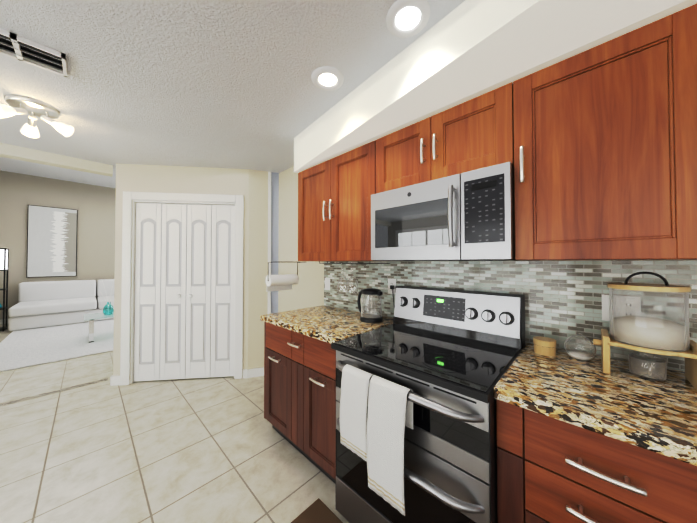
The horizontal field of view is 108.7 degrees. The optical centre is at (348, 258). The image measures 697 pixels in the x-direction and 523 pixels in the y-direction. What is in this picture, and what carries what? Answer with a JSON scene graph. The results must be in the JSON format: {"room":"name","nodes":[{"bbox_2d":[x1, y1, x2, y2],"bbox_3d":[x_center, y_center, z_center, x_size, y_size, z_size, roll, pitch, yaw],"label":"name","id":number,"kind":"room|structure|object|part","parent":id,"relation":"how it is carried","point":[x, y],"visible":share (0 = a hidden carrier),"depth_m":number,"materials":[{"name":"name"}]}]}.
{"room":"kitchen","nodes":[
{"label":"kitchen","id":0,"kind":"room"},
{"bbox_2d":[0,143,112,176],"bbox_3d":[-4.847,-1.493,0.656,0.120,1.010,6.170,-1,-1,44],"label":"header beam","id":1,"kind":"structure","parent":0,"point":[34,156],"depth_m":2.52,"materials":[{"name":"beige paint"}]},
{"bbox_2d":[0,171,115,319],"bbox_3d":[-5.795,-0.218,7.407,0.120,3.350,6.370,-1,-1,44],"label":"wall","id":2,"kind":"structure","parent":0,"point":[94,205],"depth_m":6.06,"materials":[{"name":"beige paint"}]},
{"bbox_2d":[27,205,76,276],"bbox_3d":[-7.058,-0.396,5.973,0.038,1.636,0.758,-1,-1,44],"label":"picture","id":3,"kind":"object","parent":2,"relation":"attached to","point":[52,232],"depth_m":5.94},
{"bbox_3d":[-7.318,-0.377,5.704,0.034,0.933,0.011,-1,-1,44],"label":"picture frame","id":4,"kind":"part","parent":3,"relation":"part of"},
{"bbox_2d":[76,234,76,275],"bbox_3d":[-6.793,-0.089,6.247,0.034,1.022,0.012,-1,-1,44],"label":"picture frame","id":5,"kind":"object","parent":2,"relation":"attached to","point":[76,234],"depth_m":6.24,"materials":[{"name":"black metal"}]},
{"bbox_2d":[0,157,115,187],"bbox_3d":[-5.568,-1.981,4.354,6.270,0.080,10.500,-1,-1,44],"label":"ceiling","id":6,"kind":"structure","parent":0,"point":[28,168],"depth_m":5.58,"materials":[{"name":"white paint"}]},
{"bbox_2d":[0,324,348,522],"bbox_3d":[-2.887,1.399,1.730,13.700,0.060,10.500,-1,-1,44],"label":"floor","id":7,"kind":"structure","parent":0,"point":[209,450],"depth_m":1.76,"materials":[{"name":"tile"}]},
{"bbox_2d":[0,248,8,330],"bbox_3d":[-6.913,0.608,4.891,0.270,1.620,0.270,-1,-1,44],"label":"floor lamp","id":8,"kind":"object","parent":7,"relation":"on","point":[4,258],"visible":1,"depth_m":4.90,"materials":[{"name":"black metal"}]},
{"bbox_2d":[0,378,107,406],"bbox_3d":[-4.900,1.351,0.655,0.075,0.002,6.160,-1,-1,44],"label":"floor strip","id":9,"kind":"object","parent":7,"relation":"on","point":[47,393],"visible":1,"depth_m":2.58,"materials":[{"name":"beige tile"}]},
{"bbox_2d":[0,319,113,371],"bbox_3d":[-4.650,1.407,4.877,3.100,0.022,2.600,-1,-1,44],"label":"living room rug","id":10,"kind":"object","parent":7,"relation":"on","point":[19,349],"visible":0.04,"depth_m":4.03,"materials":[{"name":"white carpet"}]},
{"bbox_2d":[84,311,113,342],"bbox_3d":[-4.133,1.197,4.661,0.650,0.389,1.100,-1,-1,44],"label":"coffee table","id":11,"kind":"object","parent":10,"relation":"on","point":[91,317],"visible":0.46,"depth_m":4.20,"materials":[{"name":"white wood"}]},
{"bbox_2d":[100,281,113,314],"bbox_3d":[-4.295,0.684,4.462,0.212,0.628,0.159,0,-1,-28],"label":"vase","id":12,"kind":"object","parent":11,"relation":"on","point":[106,305],"visible":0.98,"depth_m":4.46,"materials":[{"name":"teal glass"}]},
{"bbox_2d":[8,279,113,330],"bbox_3d":[-6.060,0.974,6.028,1.320,0.877,2.400,-1,-1,44],"label":"sofa","id":13,"kind":"object","parent":7,"relation":"on","point":[42,304],"visible":0.6,"depth_m":5.46,"materials":[{"name":"white"}]},
{"bbox_2d":[264,322,335,483],"bbox_3d":[-0.154,0.932,1.905,0.890,0.880,0.672,-1,-1,44],"label":"base cabinet","id":14,"kind":"object","parent":7,"relation":"on","point":[299,392],"visible":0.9,"depth_m":1.65,"materials":[{"name":"brown wood"}]},
{"bbox_2d":[260,305,392,343],"bbox_3d":[-0.157,0.472,1.919,0.904,0.040,0.651,-1,-1,44],"label":"countertop","id":15,"kind":"structure","parent":14,"relation":"on","point":[327,324],"depth_m":1.76,"materials":[{"name":"stone"}]},
{"bbox_2d":[357,288,382,322],"bbox_3d":[0.151,0.334,1.840,0.220,0.233,0.168,-1,-1,44],"label":"kettle","id":16,"kind":"object","parent":15,"relation":"on","point":[370,318],"visible":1,"depth_m":1.78,"materials":[{"name":"clear glass"}]},
{"bbox_2d":[291,498,342,522],"bbox_3d":[0.300,1.344,0.410,2.070,0.010,0.805,-1,-1,44],"label":"doormat","id":17,"kind":"object","parent":7,"relation":"on","point":[318,510],"visible":1,"depth_m":1.32,"materials":[{"name":"brown fabric"}]},
{"bbox_2d":[331,286,524,522],"bbox_3d":[0.404,0.766,1.299,0.754,1.152,0.737,-1,-1,44],"label":"range","id":18,"kind":"object","parent":7,"relation":"on","point":[448,357],"visible":0.77,"depth_m":1.07,"materials":[{"name":"grey metal"}]},
{"bbox_2d":[340,364,373,461],"bbox_3d":[0.041,0.690,1.146,0.161,0.356,0.073,-1,-1,44],"label":"hanging towel","id":19,"kind":"object","parent":18,"relation":"hanging from","point":[354,402],"visible":0.9,"depth_m":1.12,"materials":[{"name":"white fabric"}]},
{"bbox_2d":[366,375,412,515],"bbox_3d":[0.166,0.738,1.022,0.179,0.456,0.077,-1,-1,44],"label":"hanging towel","id":20,"kind":"object","parent":18,"relation":"hanging from","point":[390,413],"visible":1,"depth_m":0.99,"materials":[{"name":"white fabric"}]},
{"bbox_2d":[496,399,696,522],"bbox_3d":[0.888,0.917,0.938,0.440,0.880,0.626,-1,-1,44],"label":"base cabinet","id":21,"kind":"object","parent":7,"relation":"on","point":[551,470],"visible":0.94,"depth_m":0.71,"materials":[{"name":"brown wood"}]},
{"bbox_2d":[493,343,696,465],"bbox_3d":[1.254,0.451,0.567,1.492,0.040,0.651,-1,-1,44],"label":"countertop","id":22,"kind":"structure","parent":21,"relation":"on","point":[621,402],"depth_m":0.78,"materials":[{"name":"stone"}]},
{"bbox_2d":[533,336,555,355],"bbox_3d":[0.913,0.407,1.164,0.085,0.066,0.085,-1,-1,44],"label":"box","id":23,"kind":"object","parent":22,"relation":"on","point":[545,346],"visible":1,"depth_m":1.14,"materials":[{"name":"brown wood"}]},
{"bbox_2d":[564,332,596,360],"bbox_3d":[1.020,0.382,1.103,0.104,0.115,0.105,-1,-1,44],"label":"glass bowl","id":24,"kind":"object","parent":22,"relation":"on","point":[580,355],"visible":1,"depth_m":1.09,"materials":[{"name":"white"}]},
{"bbox_2d":[593,329,696,389],"bbox_3d":[1.103,0.367,0.940,0.261,0.140,0.200,-1,-1,44],"label":"stand","id":25,"kind":"object","parent":22,"relation":"on","point":[606,342],"visible":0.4,"depth_m":0.89,"materials":[{"name":"brown wood"}]},
{"bbox_2d":[607,272,690,357],"bbox_3d":[1.112,0.206,0.934,0.200,0.315,0.200,-1,-1,44],"label":"jar","id":26,"kind":"object","parent":25,"relation":"on","point":[651,332],"visible":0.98,"depth_m":0.89,"materials":[{"name":"clear glass"}]},
{"bbox_2d":[628,353,666,380],"bbox_3d":[1.105,0.402,0.924,0.094,0.068,0.115,-1,-1,44],"label":"cup","id":27,"kind":"object","parent":22,"relation":"on","point":[639,366],"visible":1,"depth_m":0.90,"materials":[{"name":"clear glass"}]},
{"bbox_2d":[113,164,248,375],"bbox_3d":[-2.297,0.173,3.301,2.136,2.440,1.176,-1,-1,44],"label":"wall","id":28,"kind":"structure","parent":0,"point":[167,179],"depth_m":2.85,"materials":[{"name":"beige paint"}]},
{"bbox_2d":[110,369,247,385],"bbox_3d":[-2.329,1.342,3.248,2.156,0.100,1.119,-1,-1,44],"label":"baseboard","id":29,"kind":"structure","parent":28,"relation":"attached to","point":[115,380],"depth_m":2.73,"materials":[{"name":"white wood"}]},
{"bbox_2d":[120,191,243,384],"bbox_3d":[-1.866,0.323,2.876,1.279,2.128,0.105,0,-1,-7],"label":"trim","id":30,"kind":"structure","parent":28,"relation":"attached to","point":[127,292],"depth_m":2.81,"materials":[{"name":"white wood"}]},
{"bbox_2d":[134,203,234,381],"bbox_3d":[-1.868,0.373,2.889,0.700,2.004,0.850,-1,-1,44],"label":"bifold closet doors","id":31,"kind":"structure","parent":28,"relation":"in","point":[184,285],"depth_m":2.87,"materials":[{"name":"white wood"}]},
{"bbox_2d":[0,0,464,172],"bbox_3d":[-1.630,-1.159,-1.362,7.550,0.080,7.720,-1,-1,44],"label":"ceiling","id":32,"kind":"structure","parent":0,"point":[211,83],"depth_m":1.44,"materials":[{"name":"white paint"}]},
{"bbox_2d":[0,28,66,76],"bbox_3d":[-1.678,-1.064,1.267,0.200,0.027,0.330,-1,-1,44],"label":"ceiling vent","id":33,"kind":"object","parent":32,"relation":"in","point":[18,47],"visible":1,"depth_m":1.30,"materials":[{"name":"white metal"}]},
{"bbox_2d":[0,95,73,137],"bbox_3d":[-2.216,-0.980,1.778,0.352,0.180,0.365,-1,-1,44],"label":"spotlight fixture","id":34,"kind":"object","parent":32,"relation":"attached to","point":[33,108],"visible":1,"depth_m":1.76,"materials":[{"name":"silver metal"}]},
{"bbox_2d":[312,66,343,90],"bbox_3d":[-0.124,-1.068,1.495,0.192,0.014,0.192,-1,-1,44],"label":"recessed light","id":35,"kind":"object","parent":32,"relation":"in","point":[326,78],"visible":1,"depth_m":1.49,"materials":[{"name":"white plastic"}]},
{"bbox_2d":[386,0,429,37],"bbox_3d":[0.266,-1.073,1.121,0.192,0.014,0.192,-1,-1,44],"label":"recessed light","id":36,"kind":"object","parent":32,"relation":"in","point":[403,17],"visible":1,"depth_m":1.11,"materials":[{"name":"white plastic"}]},
{"bbox_2d":[248,169,278,368],"bbox_3d":[-0.968,0.170,3.070,0.478,2.440,0.120,0,-1,-20],"label":"wall","id":37,"kind":"structure","parent":0,"point":[258,249],"depth_m":2.98,"materials":[{"name":"beige paint"}]},
{"bbox_2d":[248,171,270,377],"bbox_3d":[-1.051,0.169,2.970,0.120,2.439,0.236,-1,-1,44],"label":"trim","id":38,"kind":"structure","parent":37,"relation":"attached to","point":[255,372],"depth_m":3.00,"materials":[{"name":"white wood"}]},
{"bbox_2d":[278,166,684,371],"bbox_3d":[1.452,0.136,0.928,6.300,2.440,0.120,-1,-1,44],"label":"wall","id":39,"kind":"structure","parent":0,"point":[307,291],"depth_m":2.85,"materials":[{"name":"beige paint"}]},
{"bbox_2d":[298,141,373,260],"bbox_3d":[-0.021,-0.370,2.030,0.860,0.782,0.336,-1,-1,44],"label":"upper cabinet","id":40,"kind":"object","parent":39,"relation":"attached to","point":[334,194],"depth_m":1.86,"materials":[{"name":"brown wood"}]},
{"bbox_2d":[266,262,301,291],"bbox_3d":[-0.551,0.160,2.228,0.186,0.264,0.315,-1,-1,44],"label":"paper towel holder","id":41,"kind":"object","parent":40,"relation":"hanging from","point":[280,282],"visible":1,"depth_m":2.23,"materials":[{"name":"white paper"}]},
{"bbox_2d":[319,261,389,263],"bbox_3d":[0.036,0.031,1.997,0.545,0.020,0.245,-1,-1,44],"label":"wine rack","id":42,"kind":"object","parent":40,"relation":"attached to","point":[352,263],"visible":1,"depth_m":1.86,"materials":[{"name":"black metal"}]},
{"bbox_2d":[337,264,347,292],"bbox_3d":[-0.047,0.159,2.074,0.092,0.245,0.092,-1,-1,44],"label":"hanging wine glass","id":43,"kind":"object","parent":42,"relation":"hanging from","point":[342,283],"visible":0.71,"depth_m":2.07,"materials":[{"name":"white"}]},
{"bbox_2d":[347,265,357,293],"bbox_3d":[0.032,0.158,1.998,0.092,0.245,0.092,-1,-1,44],"label":"hanging wine glass","id":44,"kind":"object","parent":42,"relation":"hanging from","point":[351,282],"visible":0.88,"depth_m":1.99,"materials":[{"name":"white"}]},
{"bbox_2d":[374,82,517,193],"bbox_3d":[0.562,-0.588,1.474,0.755,0.363,0.336,-1,-1,44],"label":"upper cabinet","id":45,"kind":"object","parent":39,"relation":"attached to","point":[479,132],"depth_m":1.28,"materials":[{"name":"brown wood"}]},
{"bbox_2d":[371,162,523,260],"bbox_3d":[0.524,-0.196,1.429,0.751,0.416,0.442,-1,-1,44],"label":"microwave","id":46,"kind":"object","parent":45,"relation":"attached to","point":[468,216],"visible":0.96,"depth_m":1.22,"materials":[{"name":"grey metal"}]},
{"bbox_2d":[324,260,696,370],"bbox_3d":[0.891,0.222,1.375,3.130,0.442,0.008,-1,-1,44],"label":"backsplash","id":47,"kind":"structure","parent":39,"relation":"attached to","point":[563,300],"depth_m":1.25,"materials":[{"name":"tile"}]},
{"bbox_2d":[325,278,329,289],"bbox_3d":[-0.205,0.245,2.414,0.072,0.116,0.010,-1,-1,44],"label":"electrical outlet plate","id":48,"kind":"object","parent":47,"relation":"attached to","point":[327,280],"depth_m":2.41,"materials":[{"name":"white plastic"}]},
{"bbox_2d":[388,279,395,293],"bbox_3d":[0.330,0.211,1.904,0.072,0.116,0.007,-1,-1,44],"label":"electrical outlet plate","id":49,"kind":"object","parent":47,"relation":"attached to","point":[390,281],"depth_m":1.90,"materials":[{"name":"white plastic"}]},
{"bbox_2d":[384,285,394,319],"bbox_3d":[0.315,0.326,1.849,0.064,0.246,0.093,-1,-1,44],"label":"plug","id":50,"kind":"object","parent":49,"relation":"attached to","point":[392,287],"visible":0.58,"depth_m":1.88,"materials":[{"name":"black plastic"}]},
{"bbox_2d":[602,294,640,320],"bbox_3d":[1.182,0.219,1.087,0.115,0.116,0.007,-1,-1,44],"label":"electrical outlet plate","id":51,"kind":"object","parent":47,"relation":"attached to","point":[605,308],"depth_m":1.08,"materials":[{"name":"white plastic"}]},
{"bbox_2d":[514,17,669,260],"bbox_3d":[1.039,-0.386,1.013,0.568,0.782,0.336,-1,-1,44],"label":"upper cabinet","id":52,"kind":"object","parent":39,"relation":"attached to","point":[596,146],"depth_m":0.92,"materials":[{"name":"brown wood"}]},
{"bbox_2d":[666,4,696,259],"bbox_3d":[1.376,-0.391,0.691,0.636,0.782,0.336,-1,-1,44],"label":"upper cabinet","id":53,"kind":"object","parent":39,"relation":"attached to","point":[681,26],"depth_m":0.78,"materials":[{"name":"brown wood"}]},
{"bbox_2d":[294,0,696,172],"bbox_3d":[1.396,-0.943,0.247,5.415,0.302,0.963,-1,-1,44],"label":"soffit","id":54,"kind":"structure","parent":0,"point":[465,51],"depth_m":1.09,"materials":[{"name":"white paint"}]}
]}

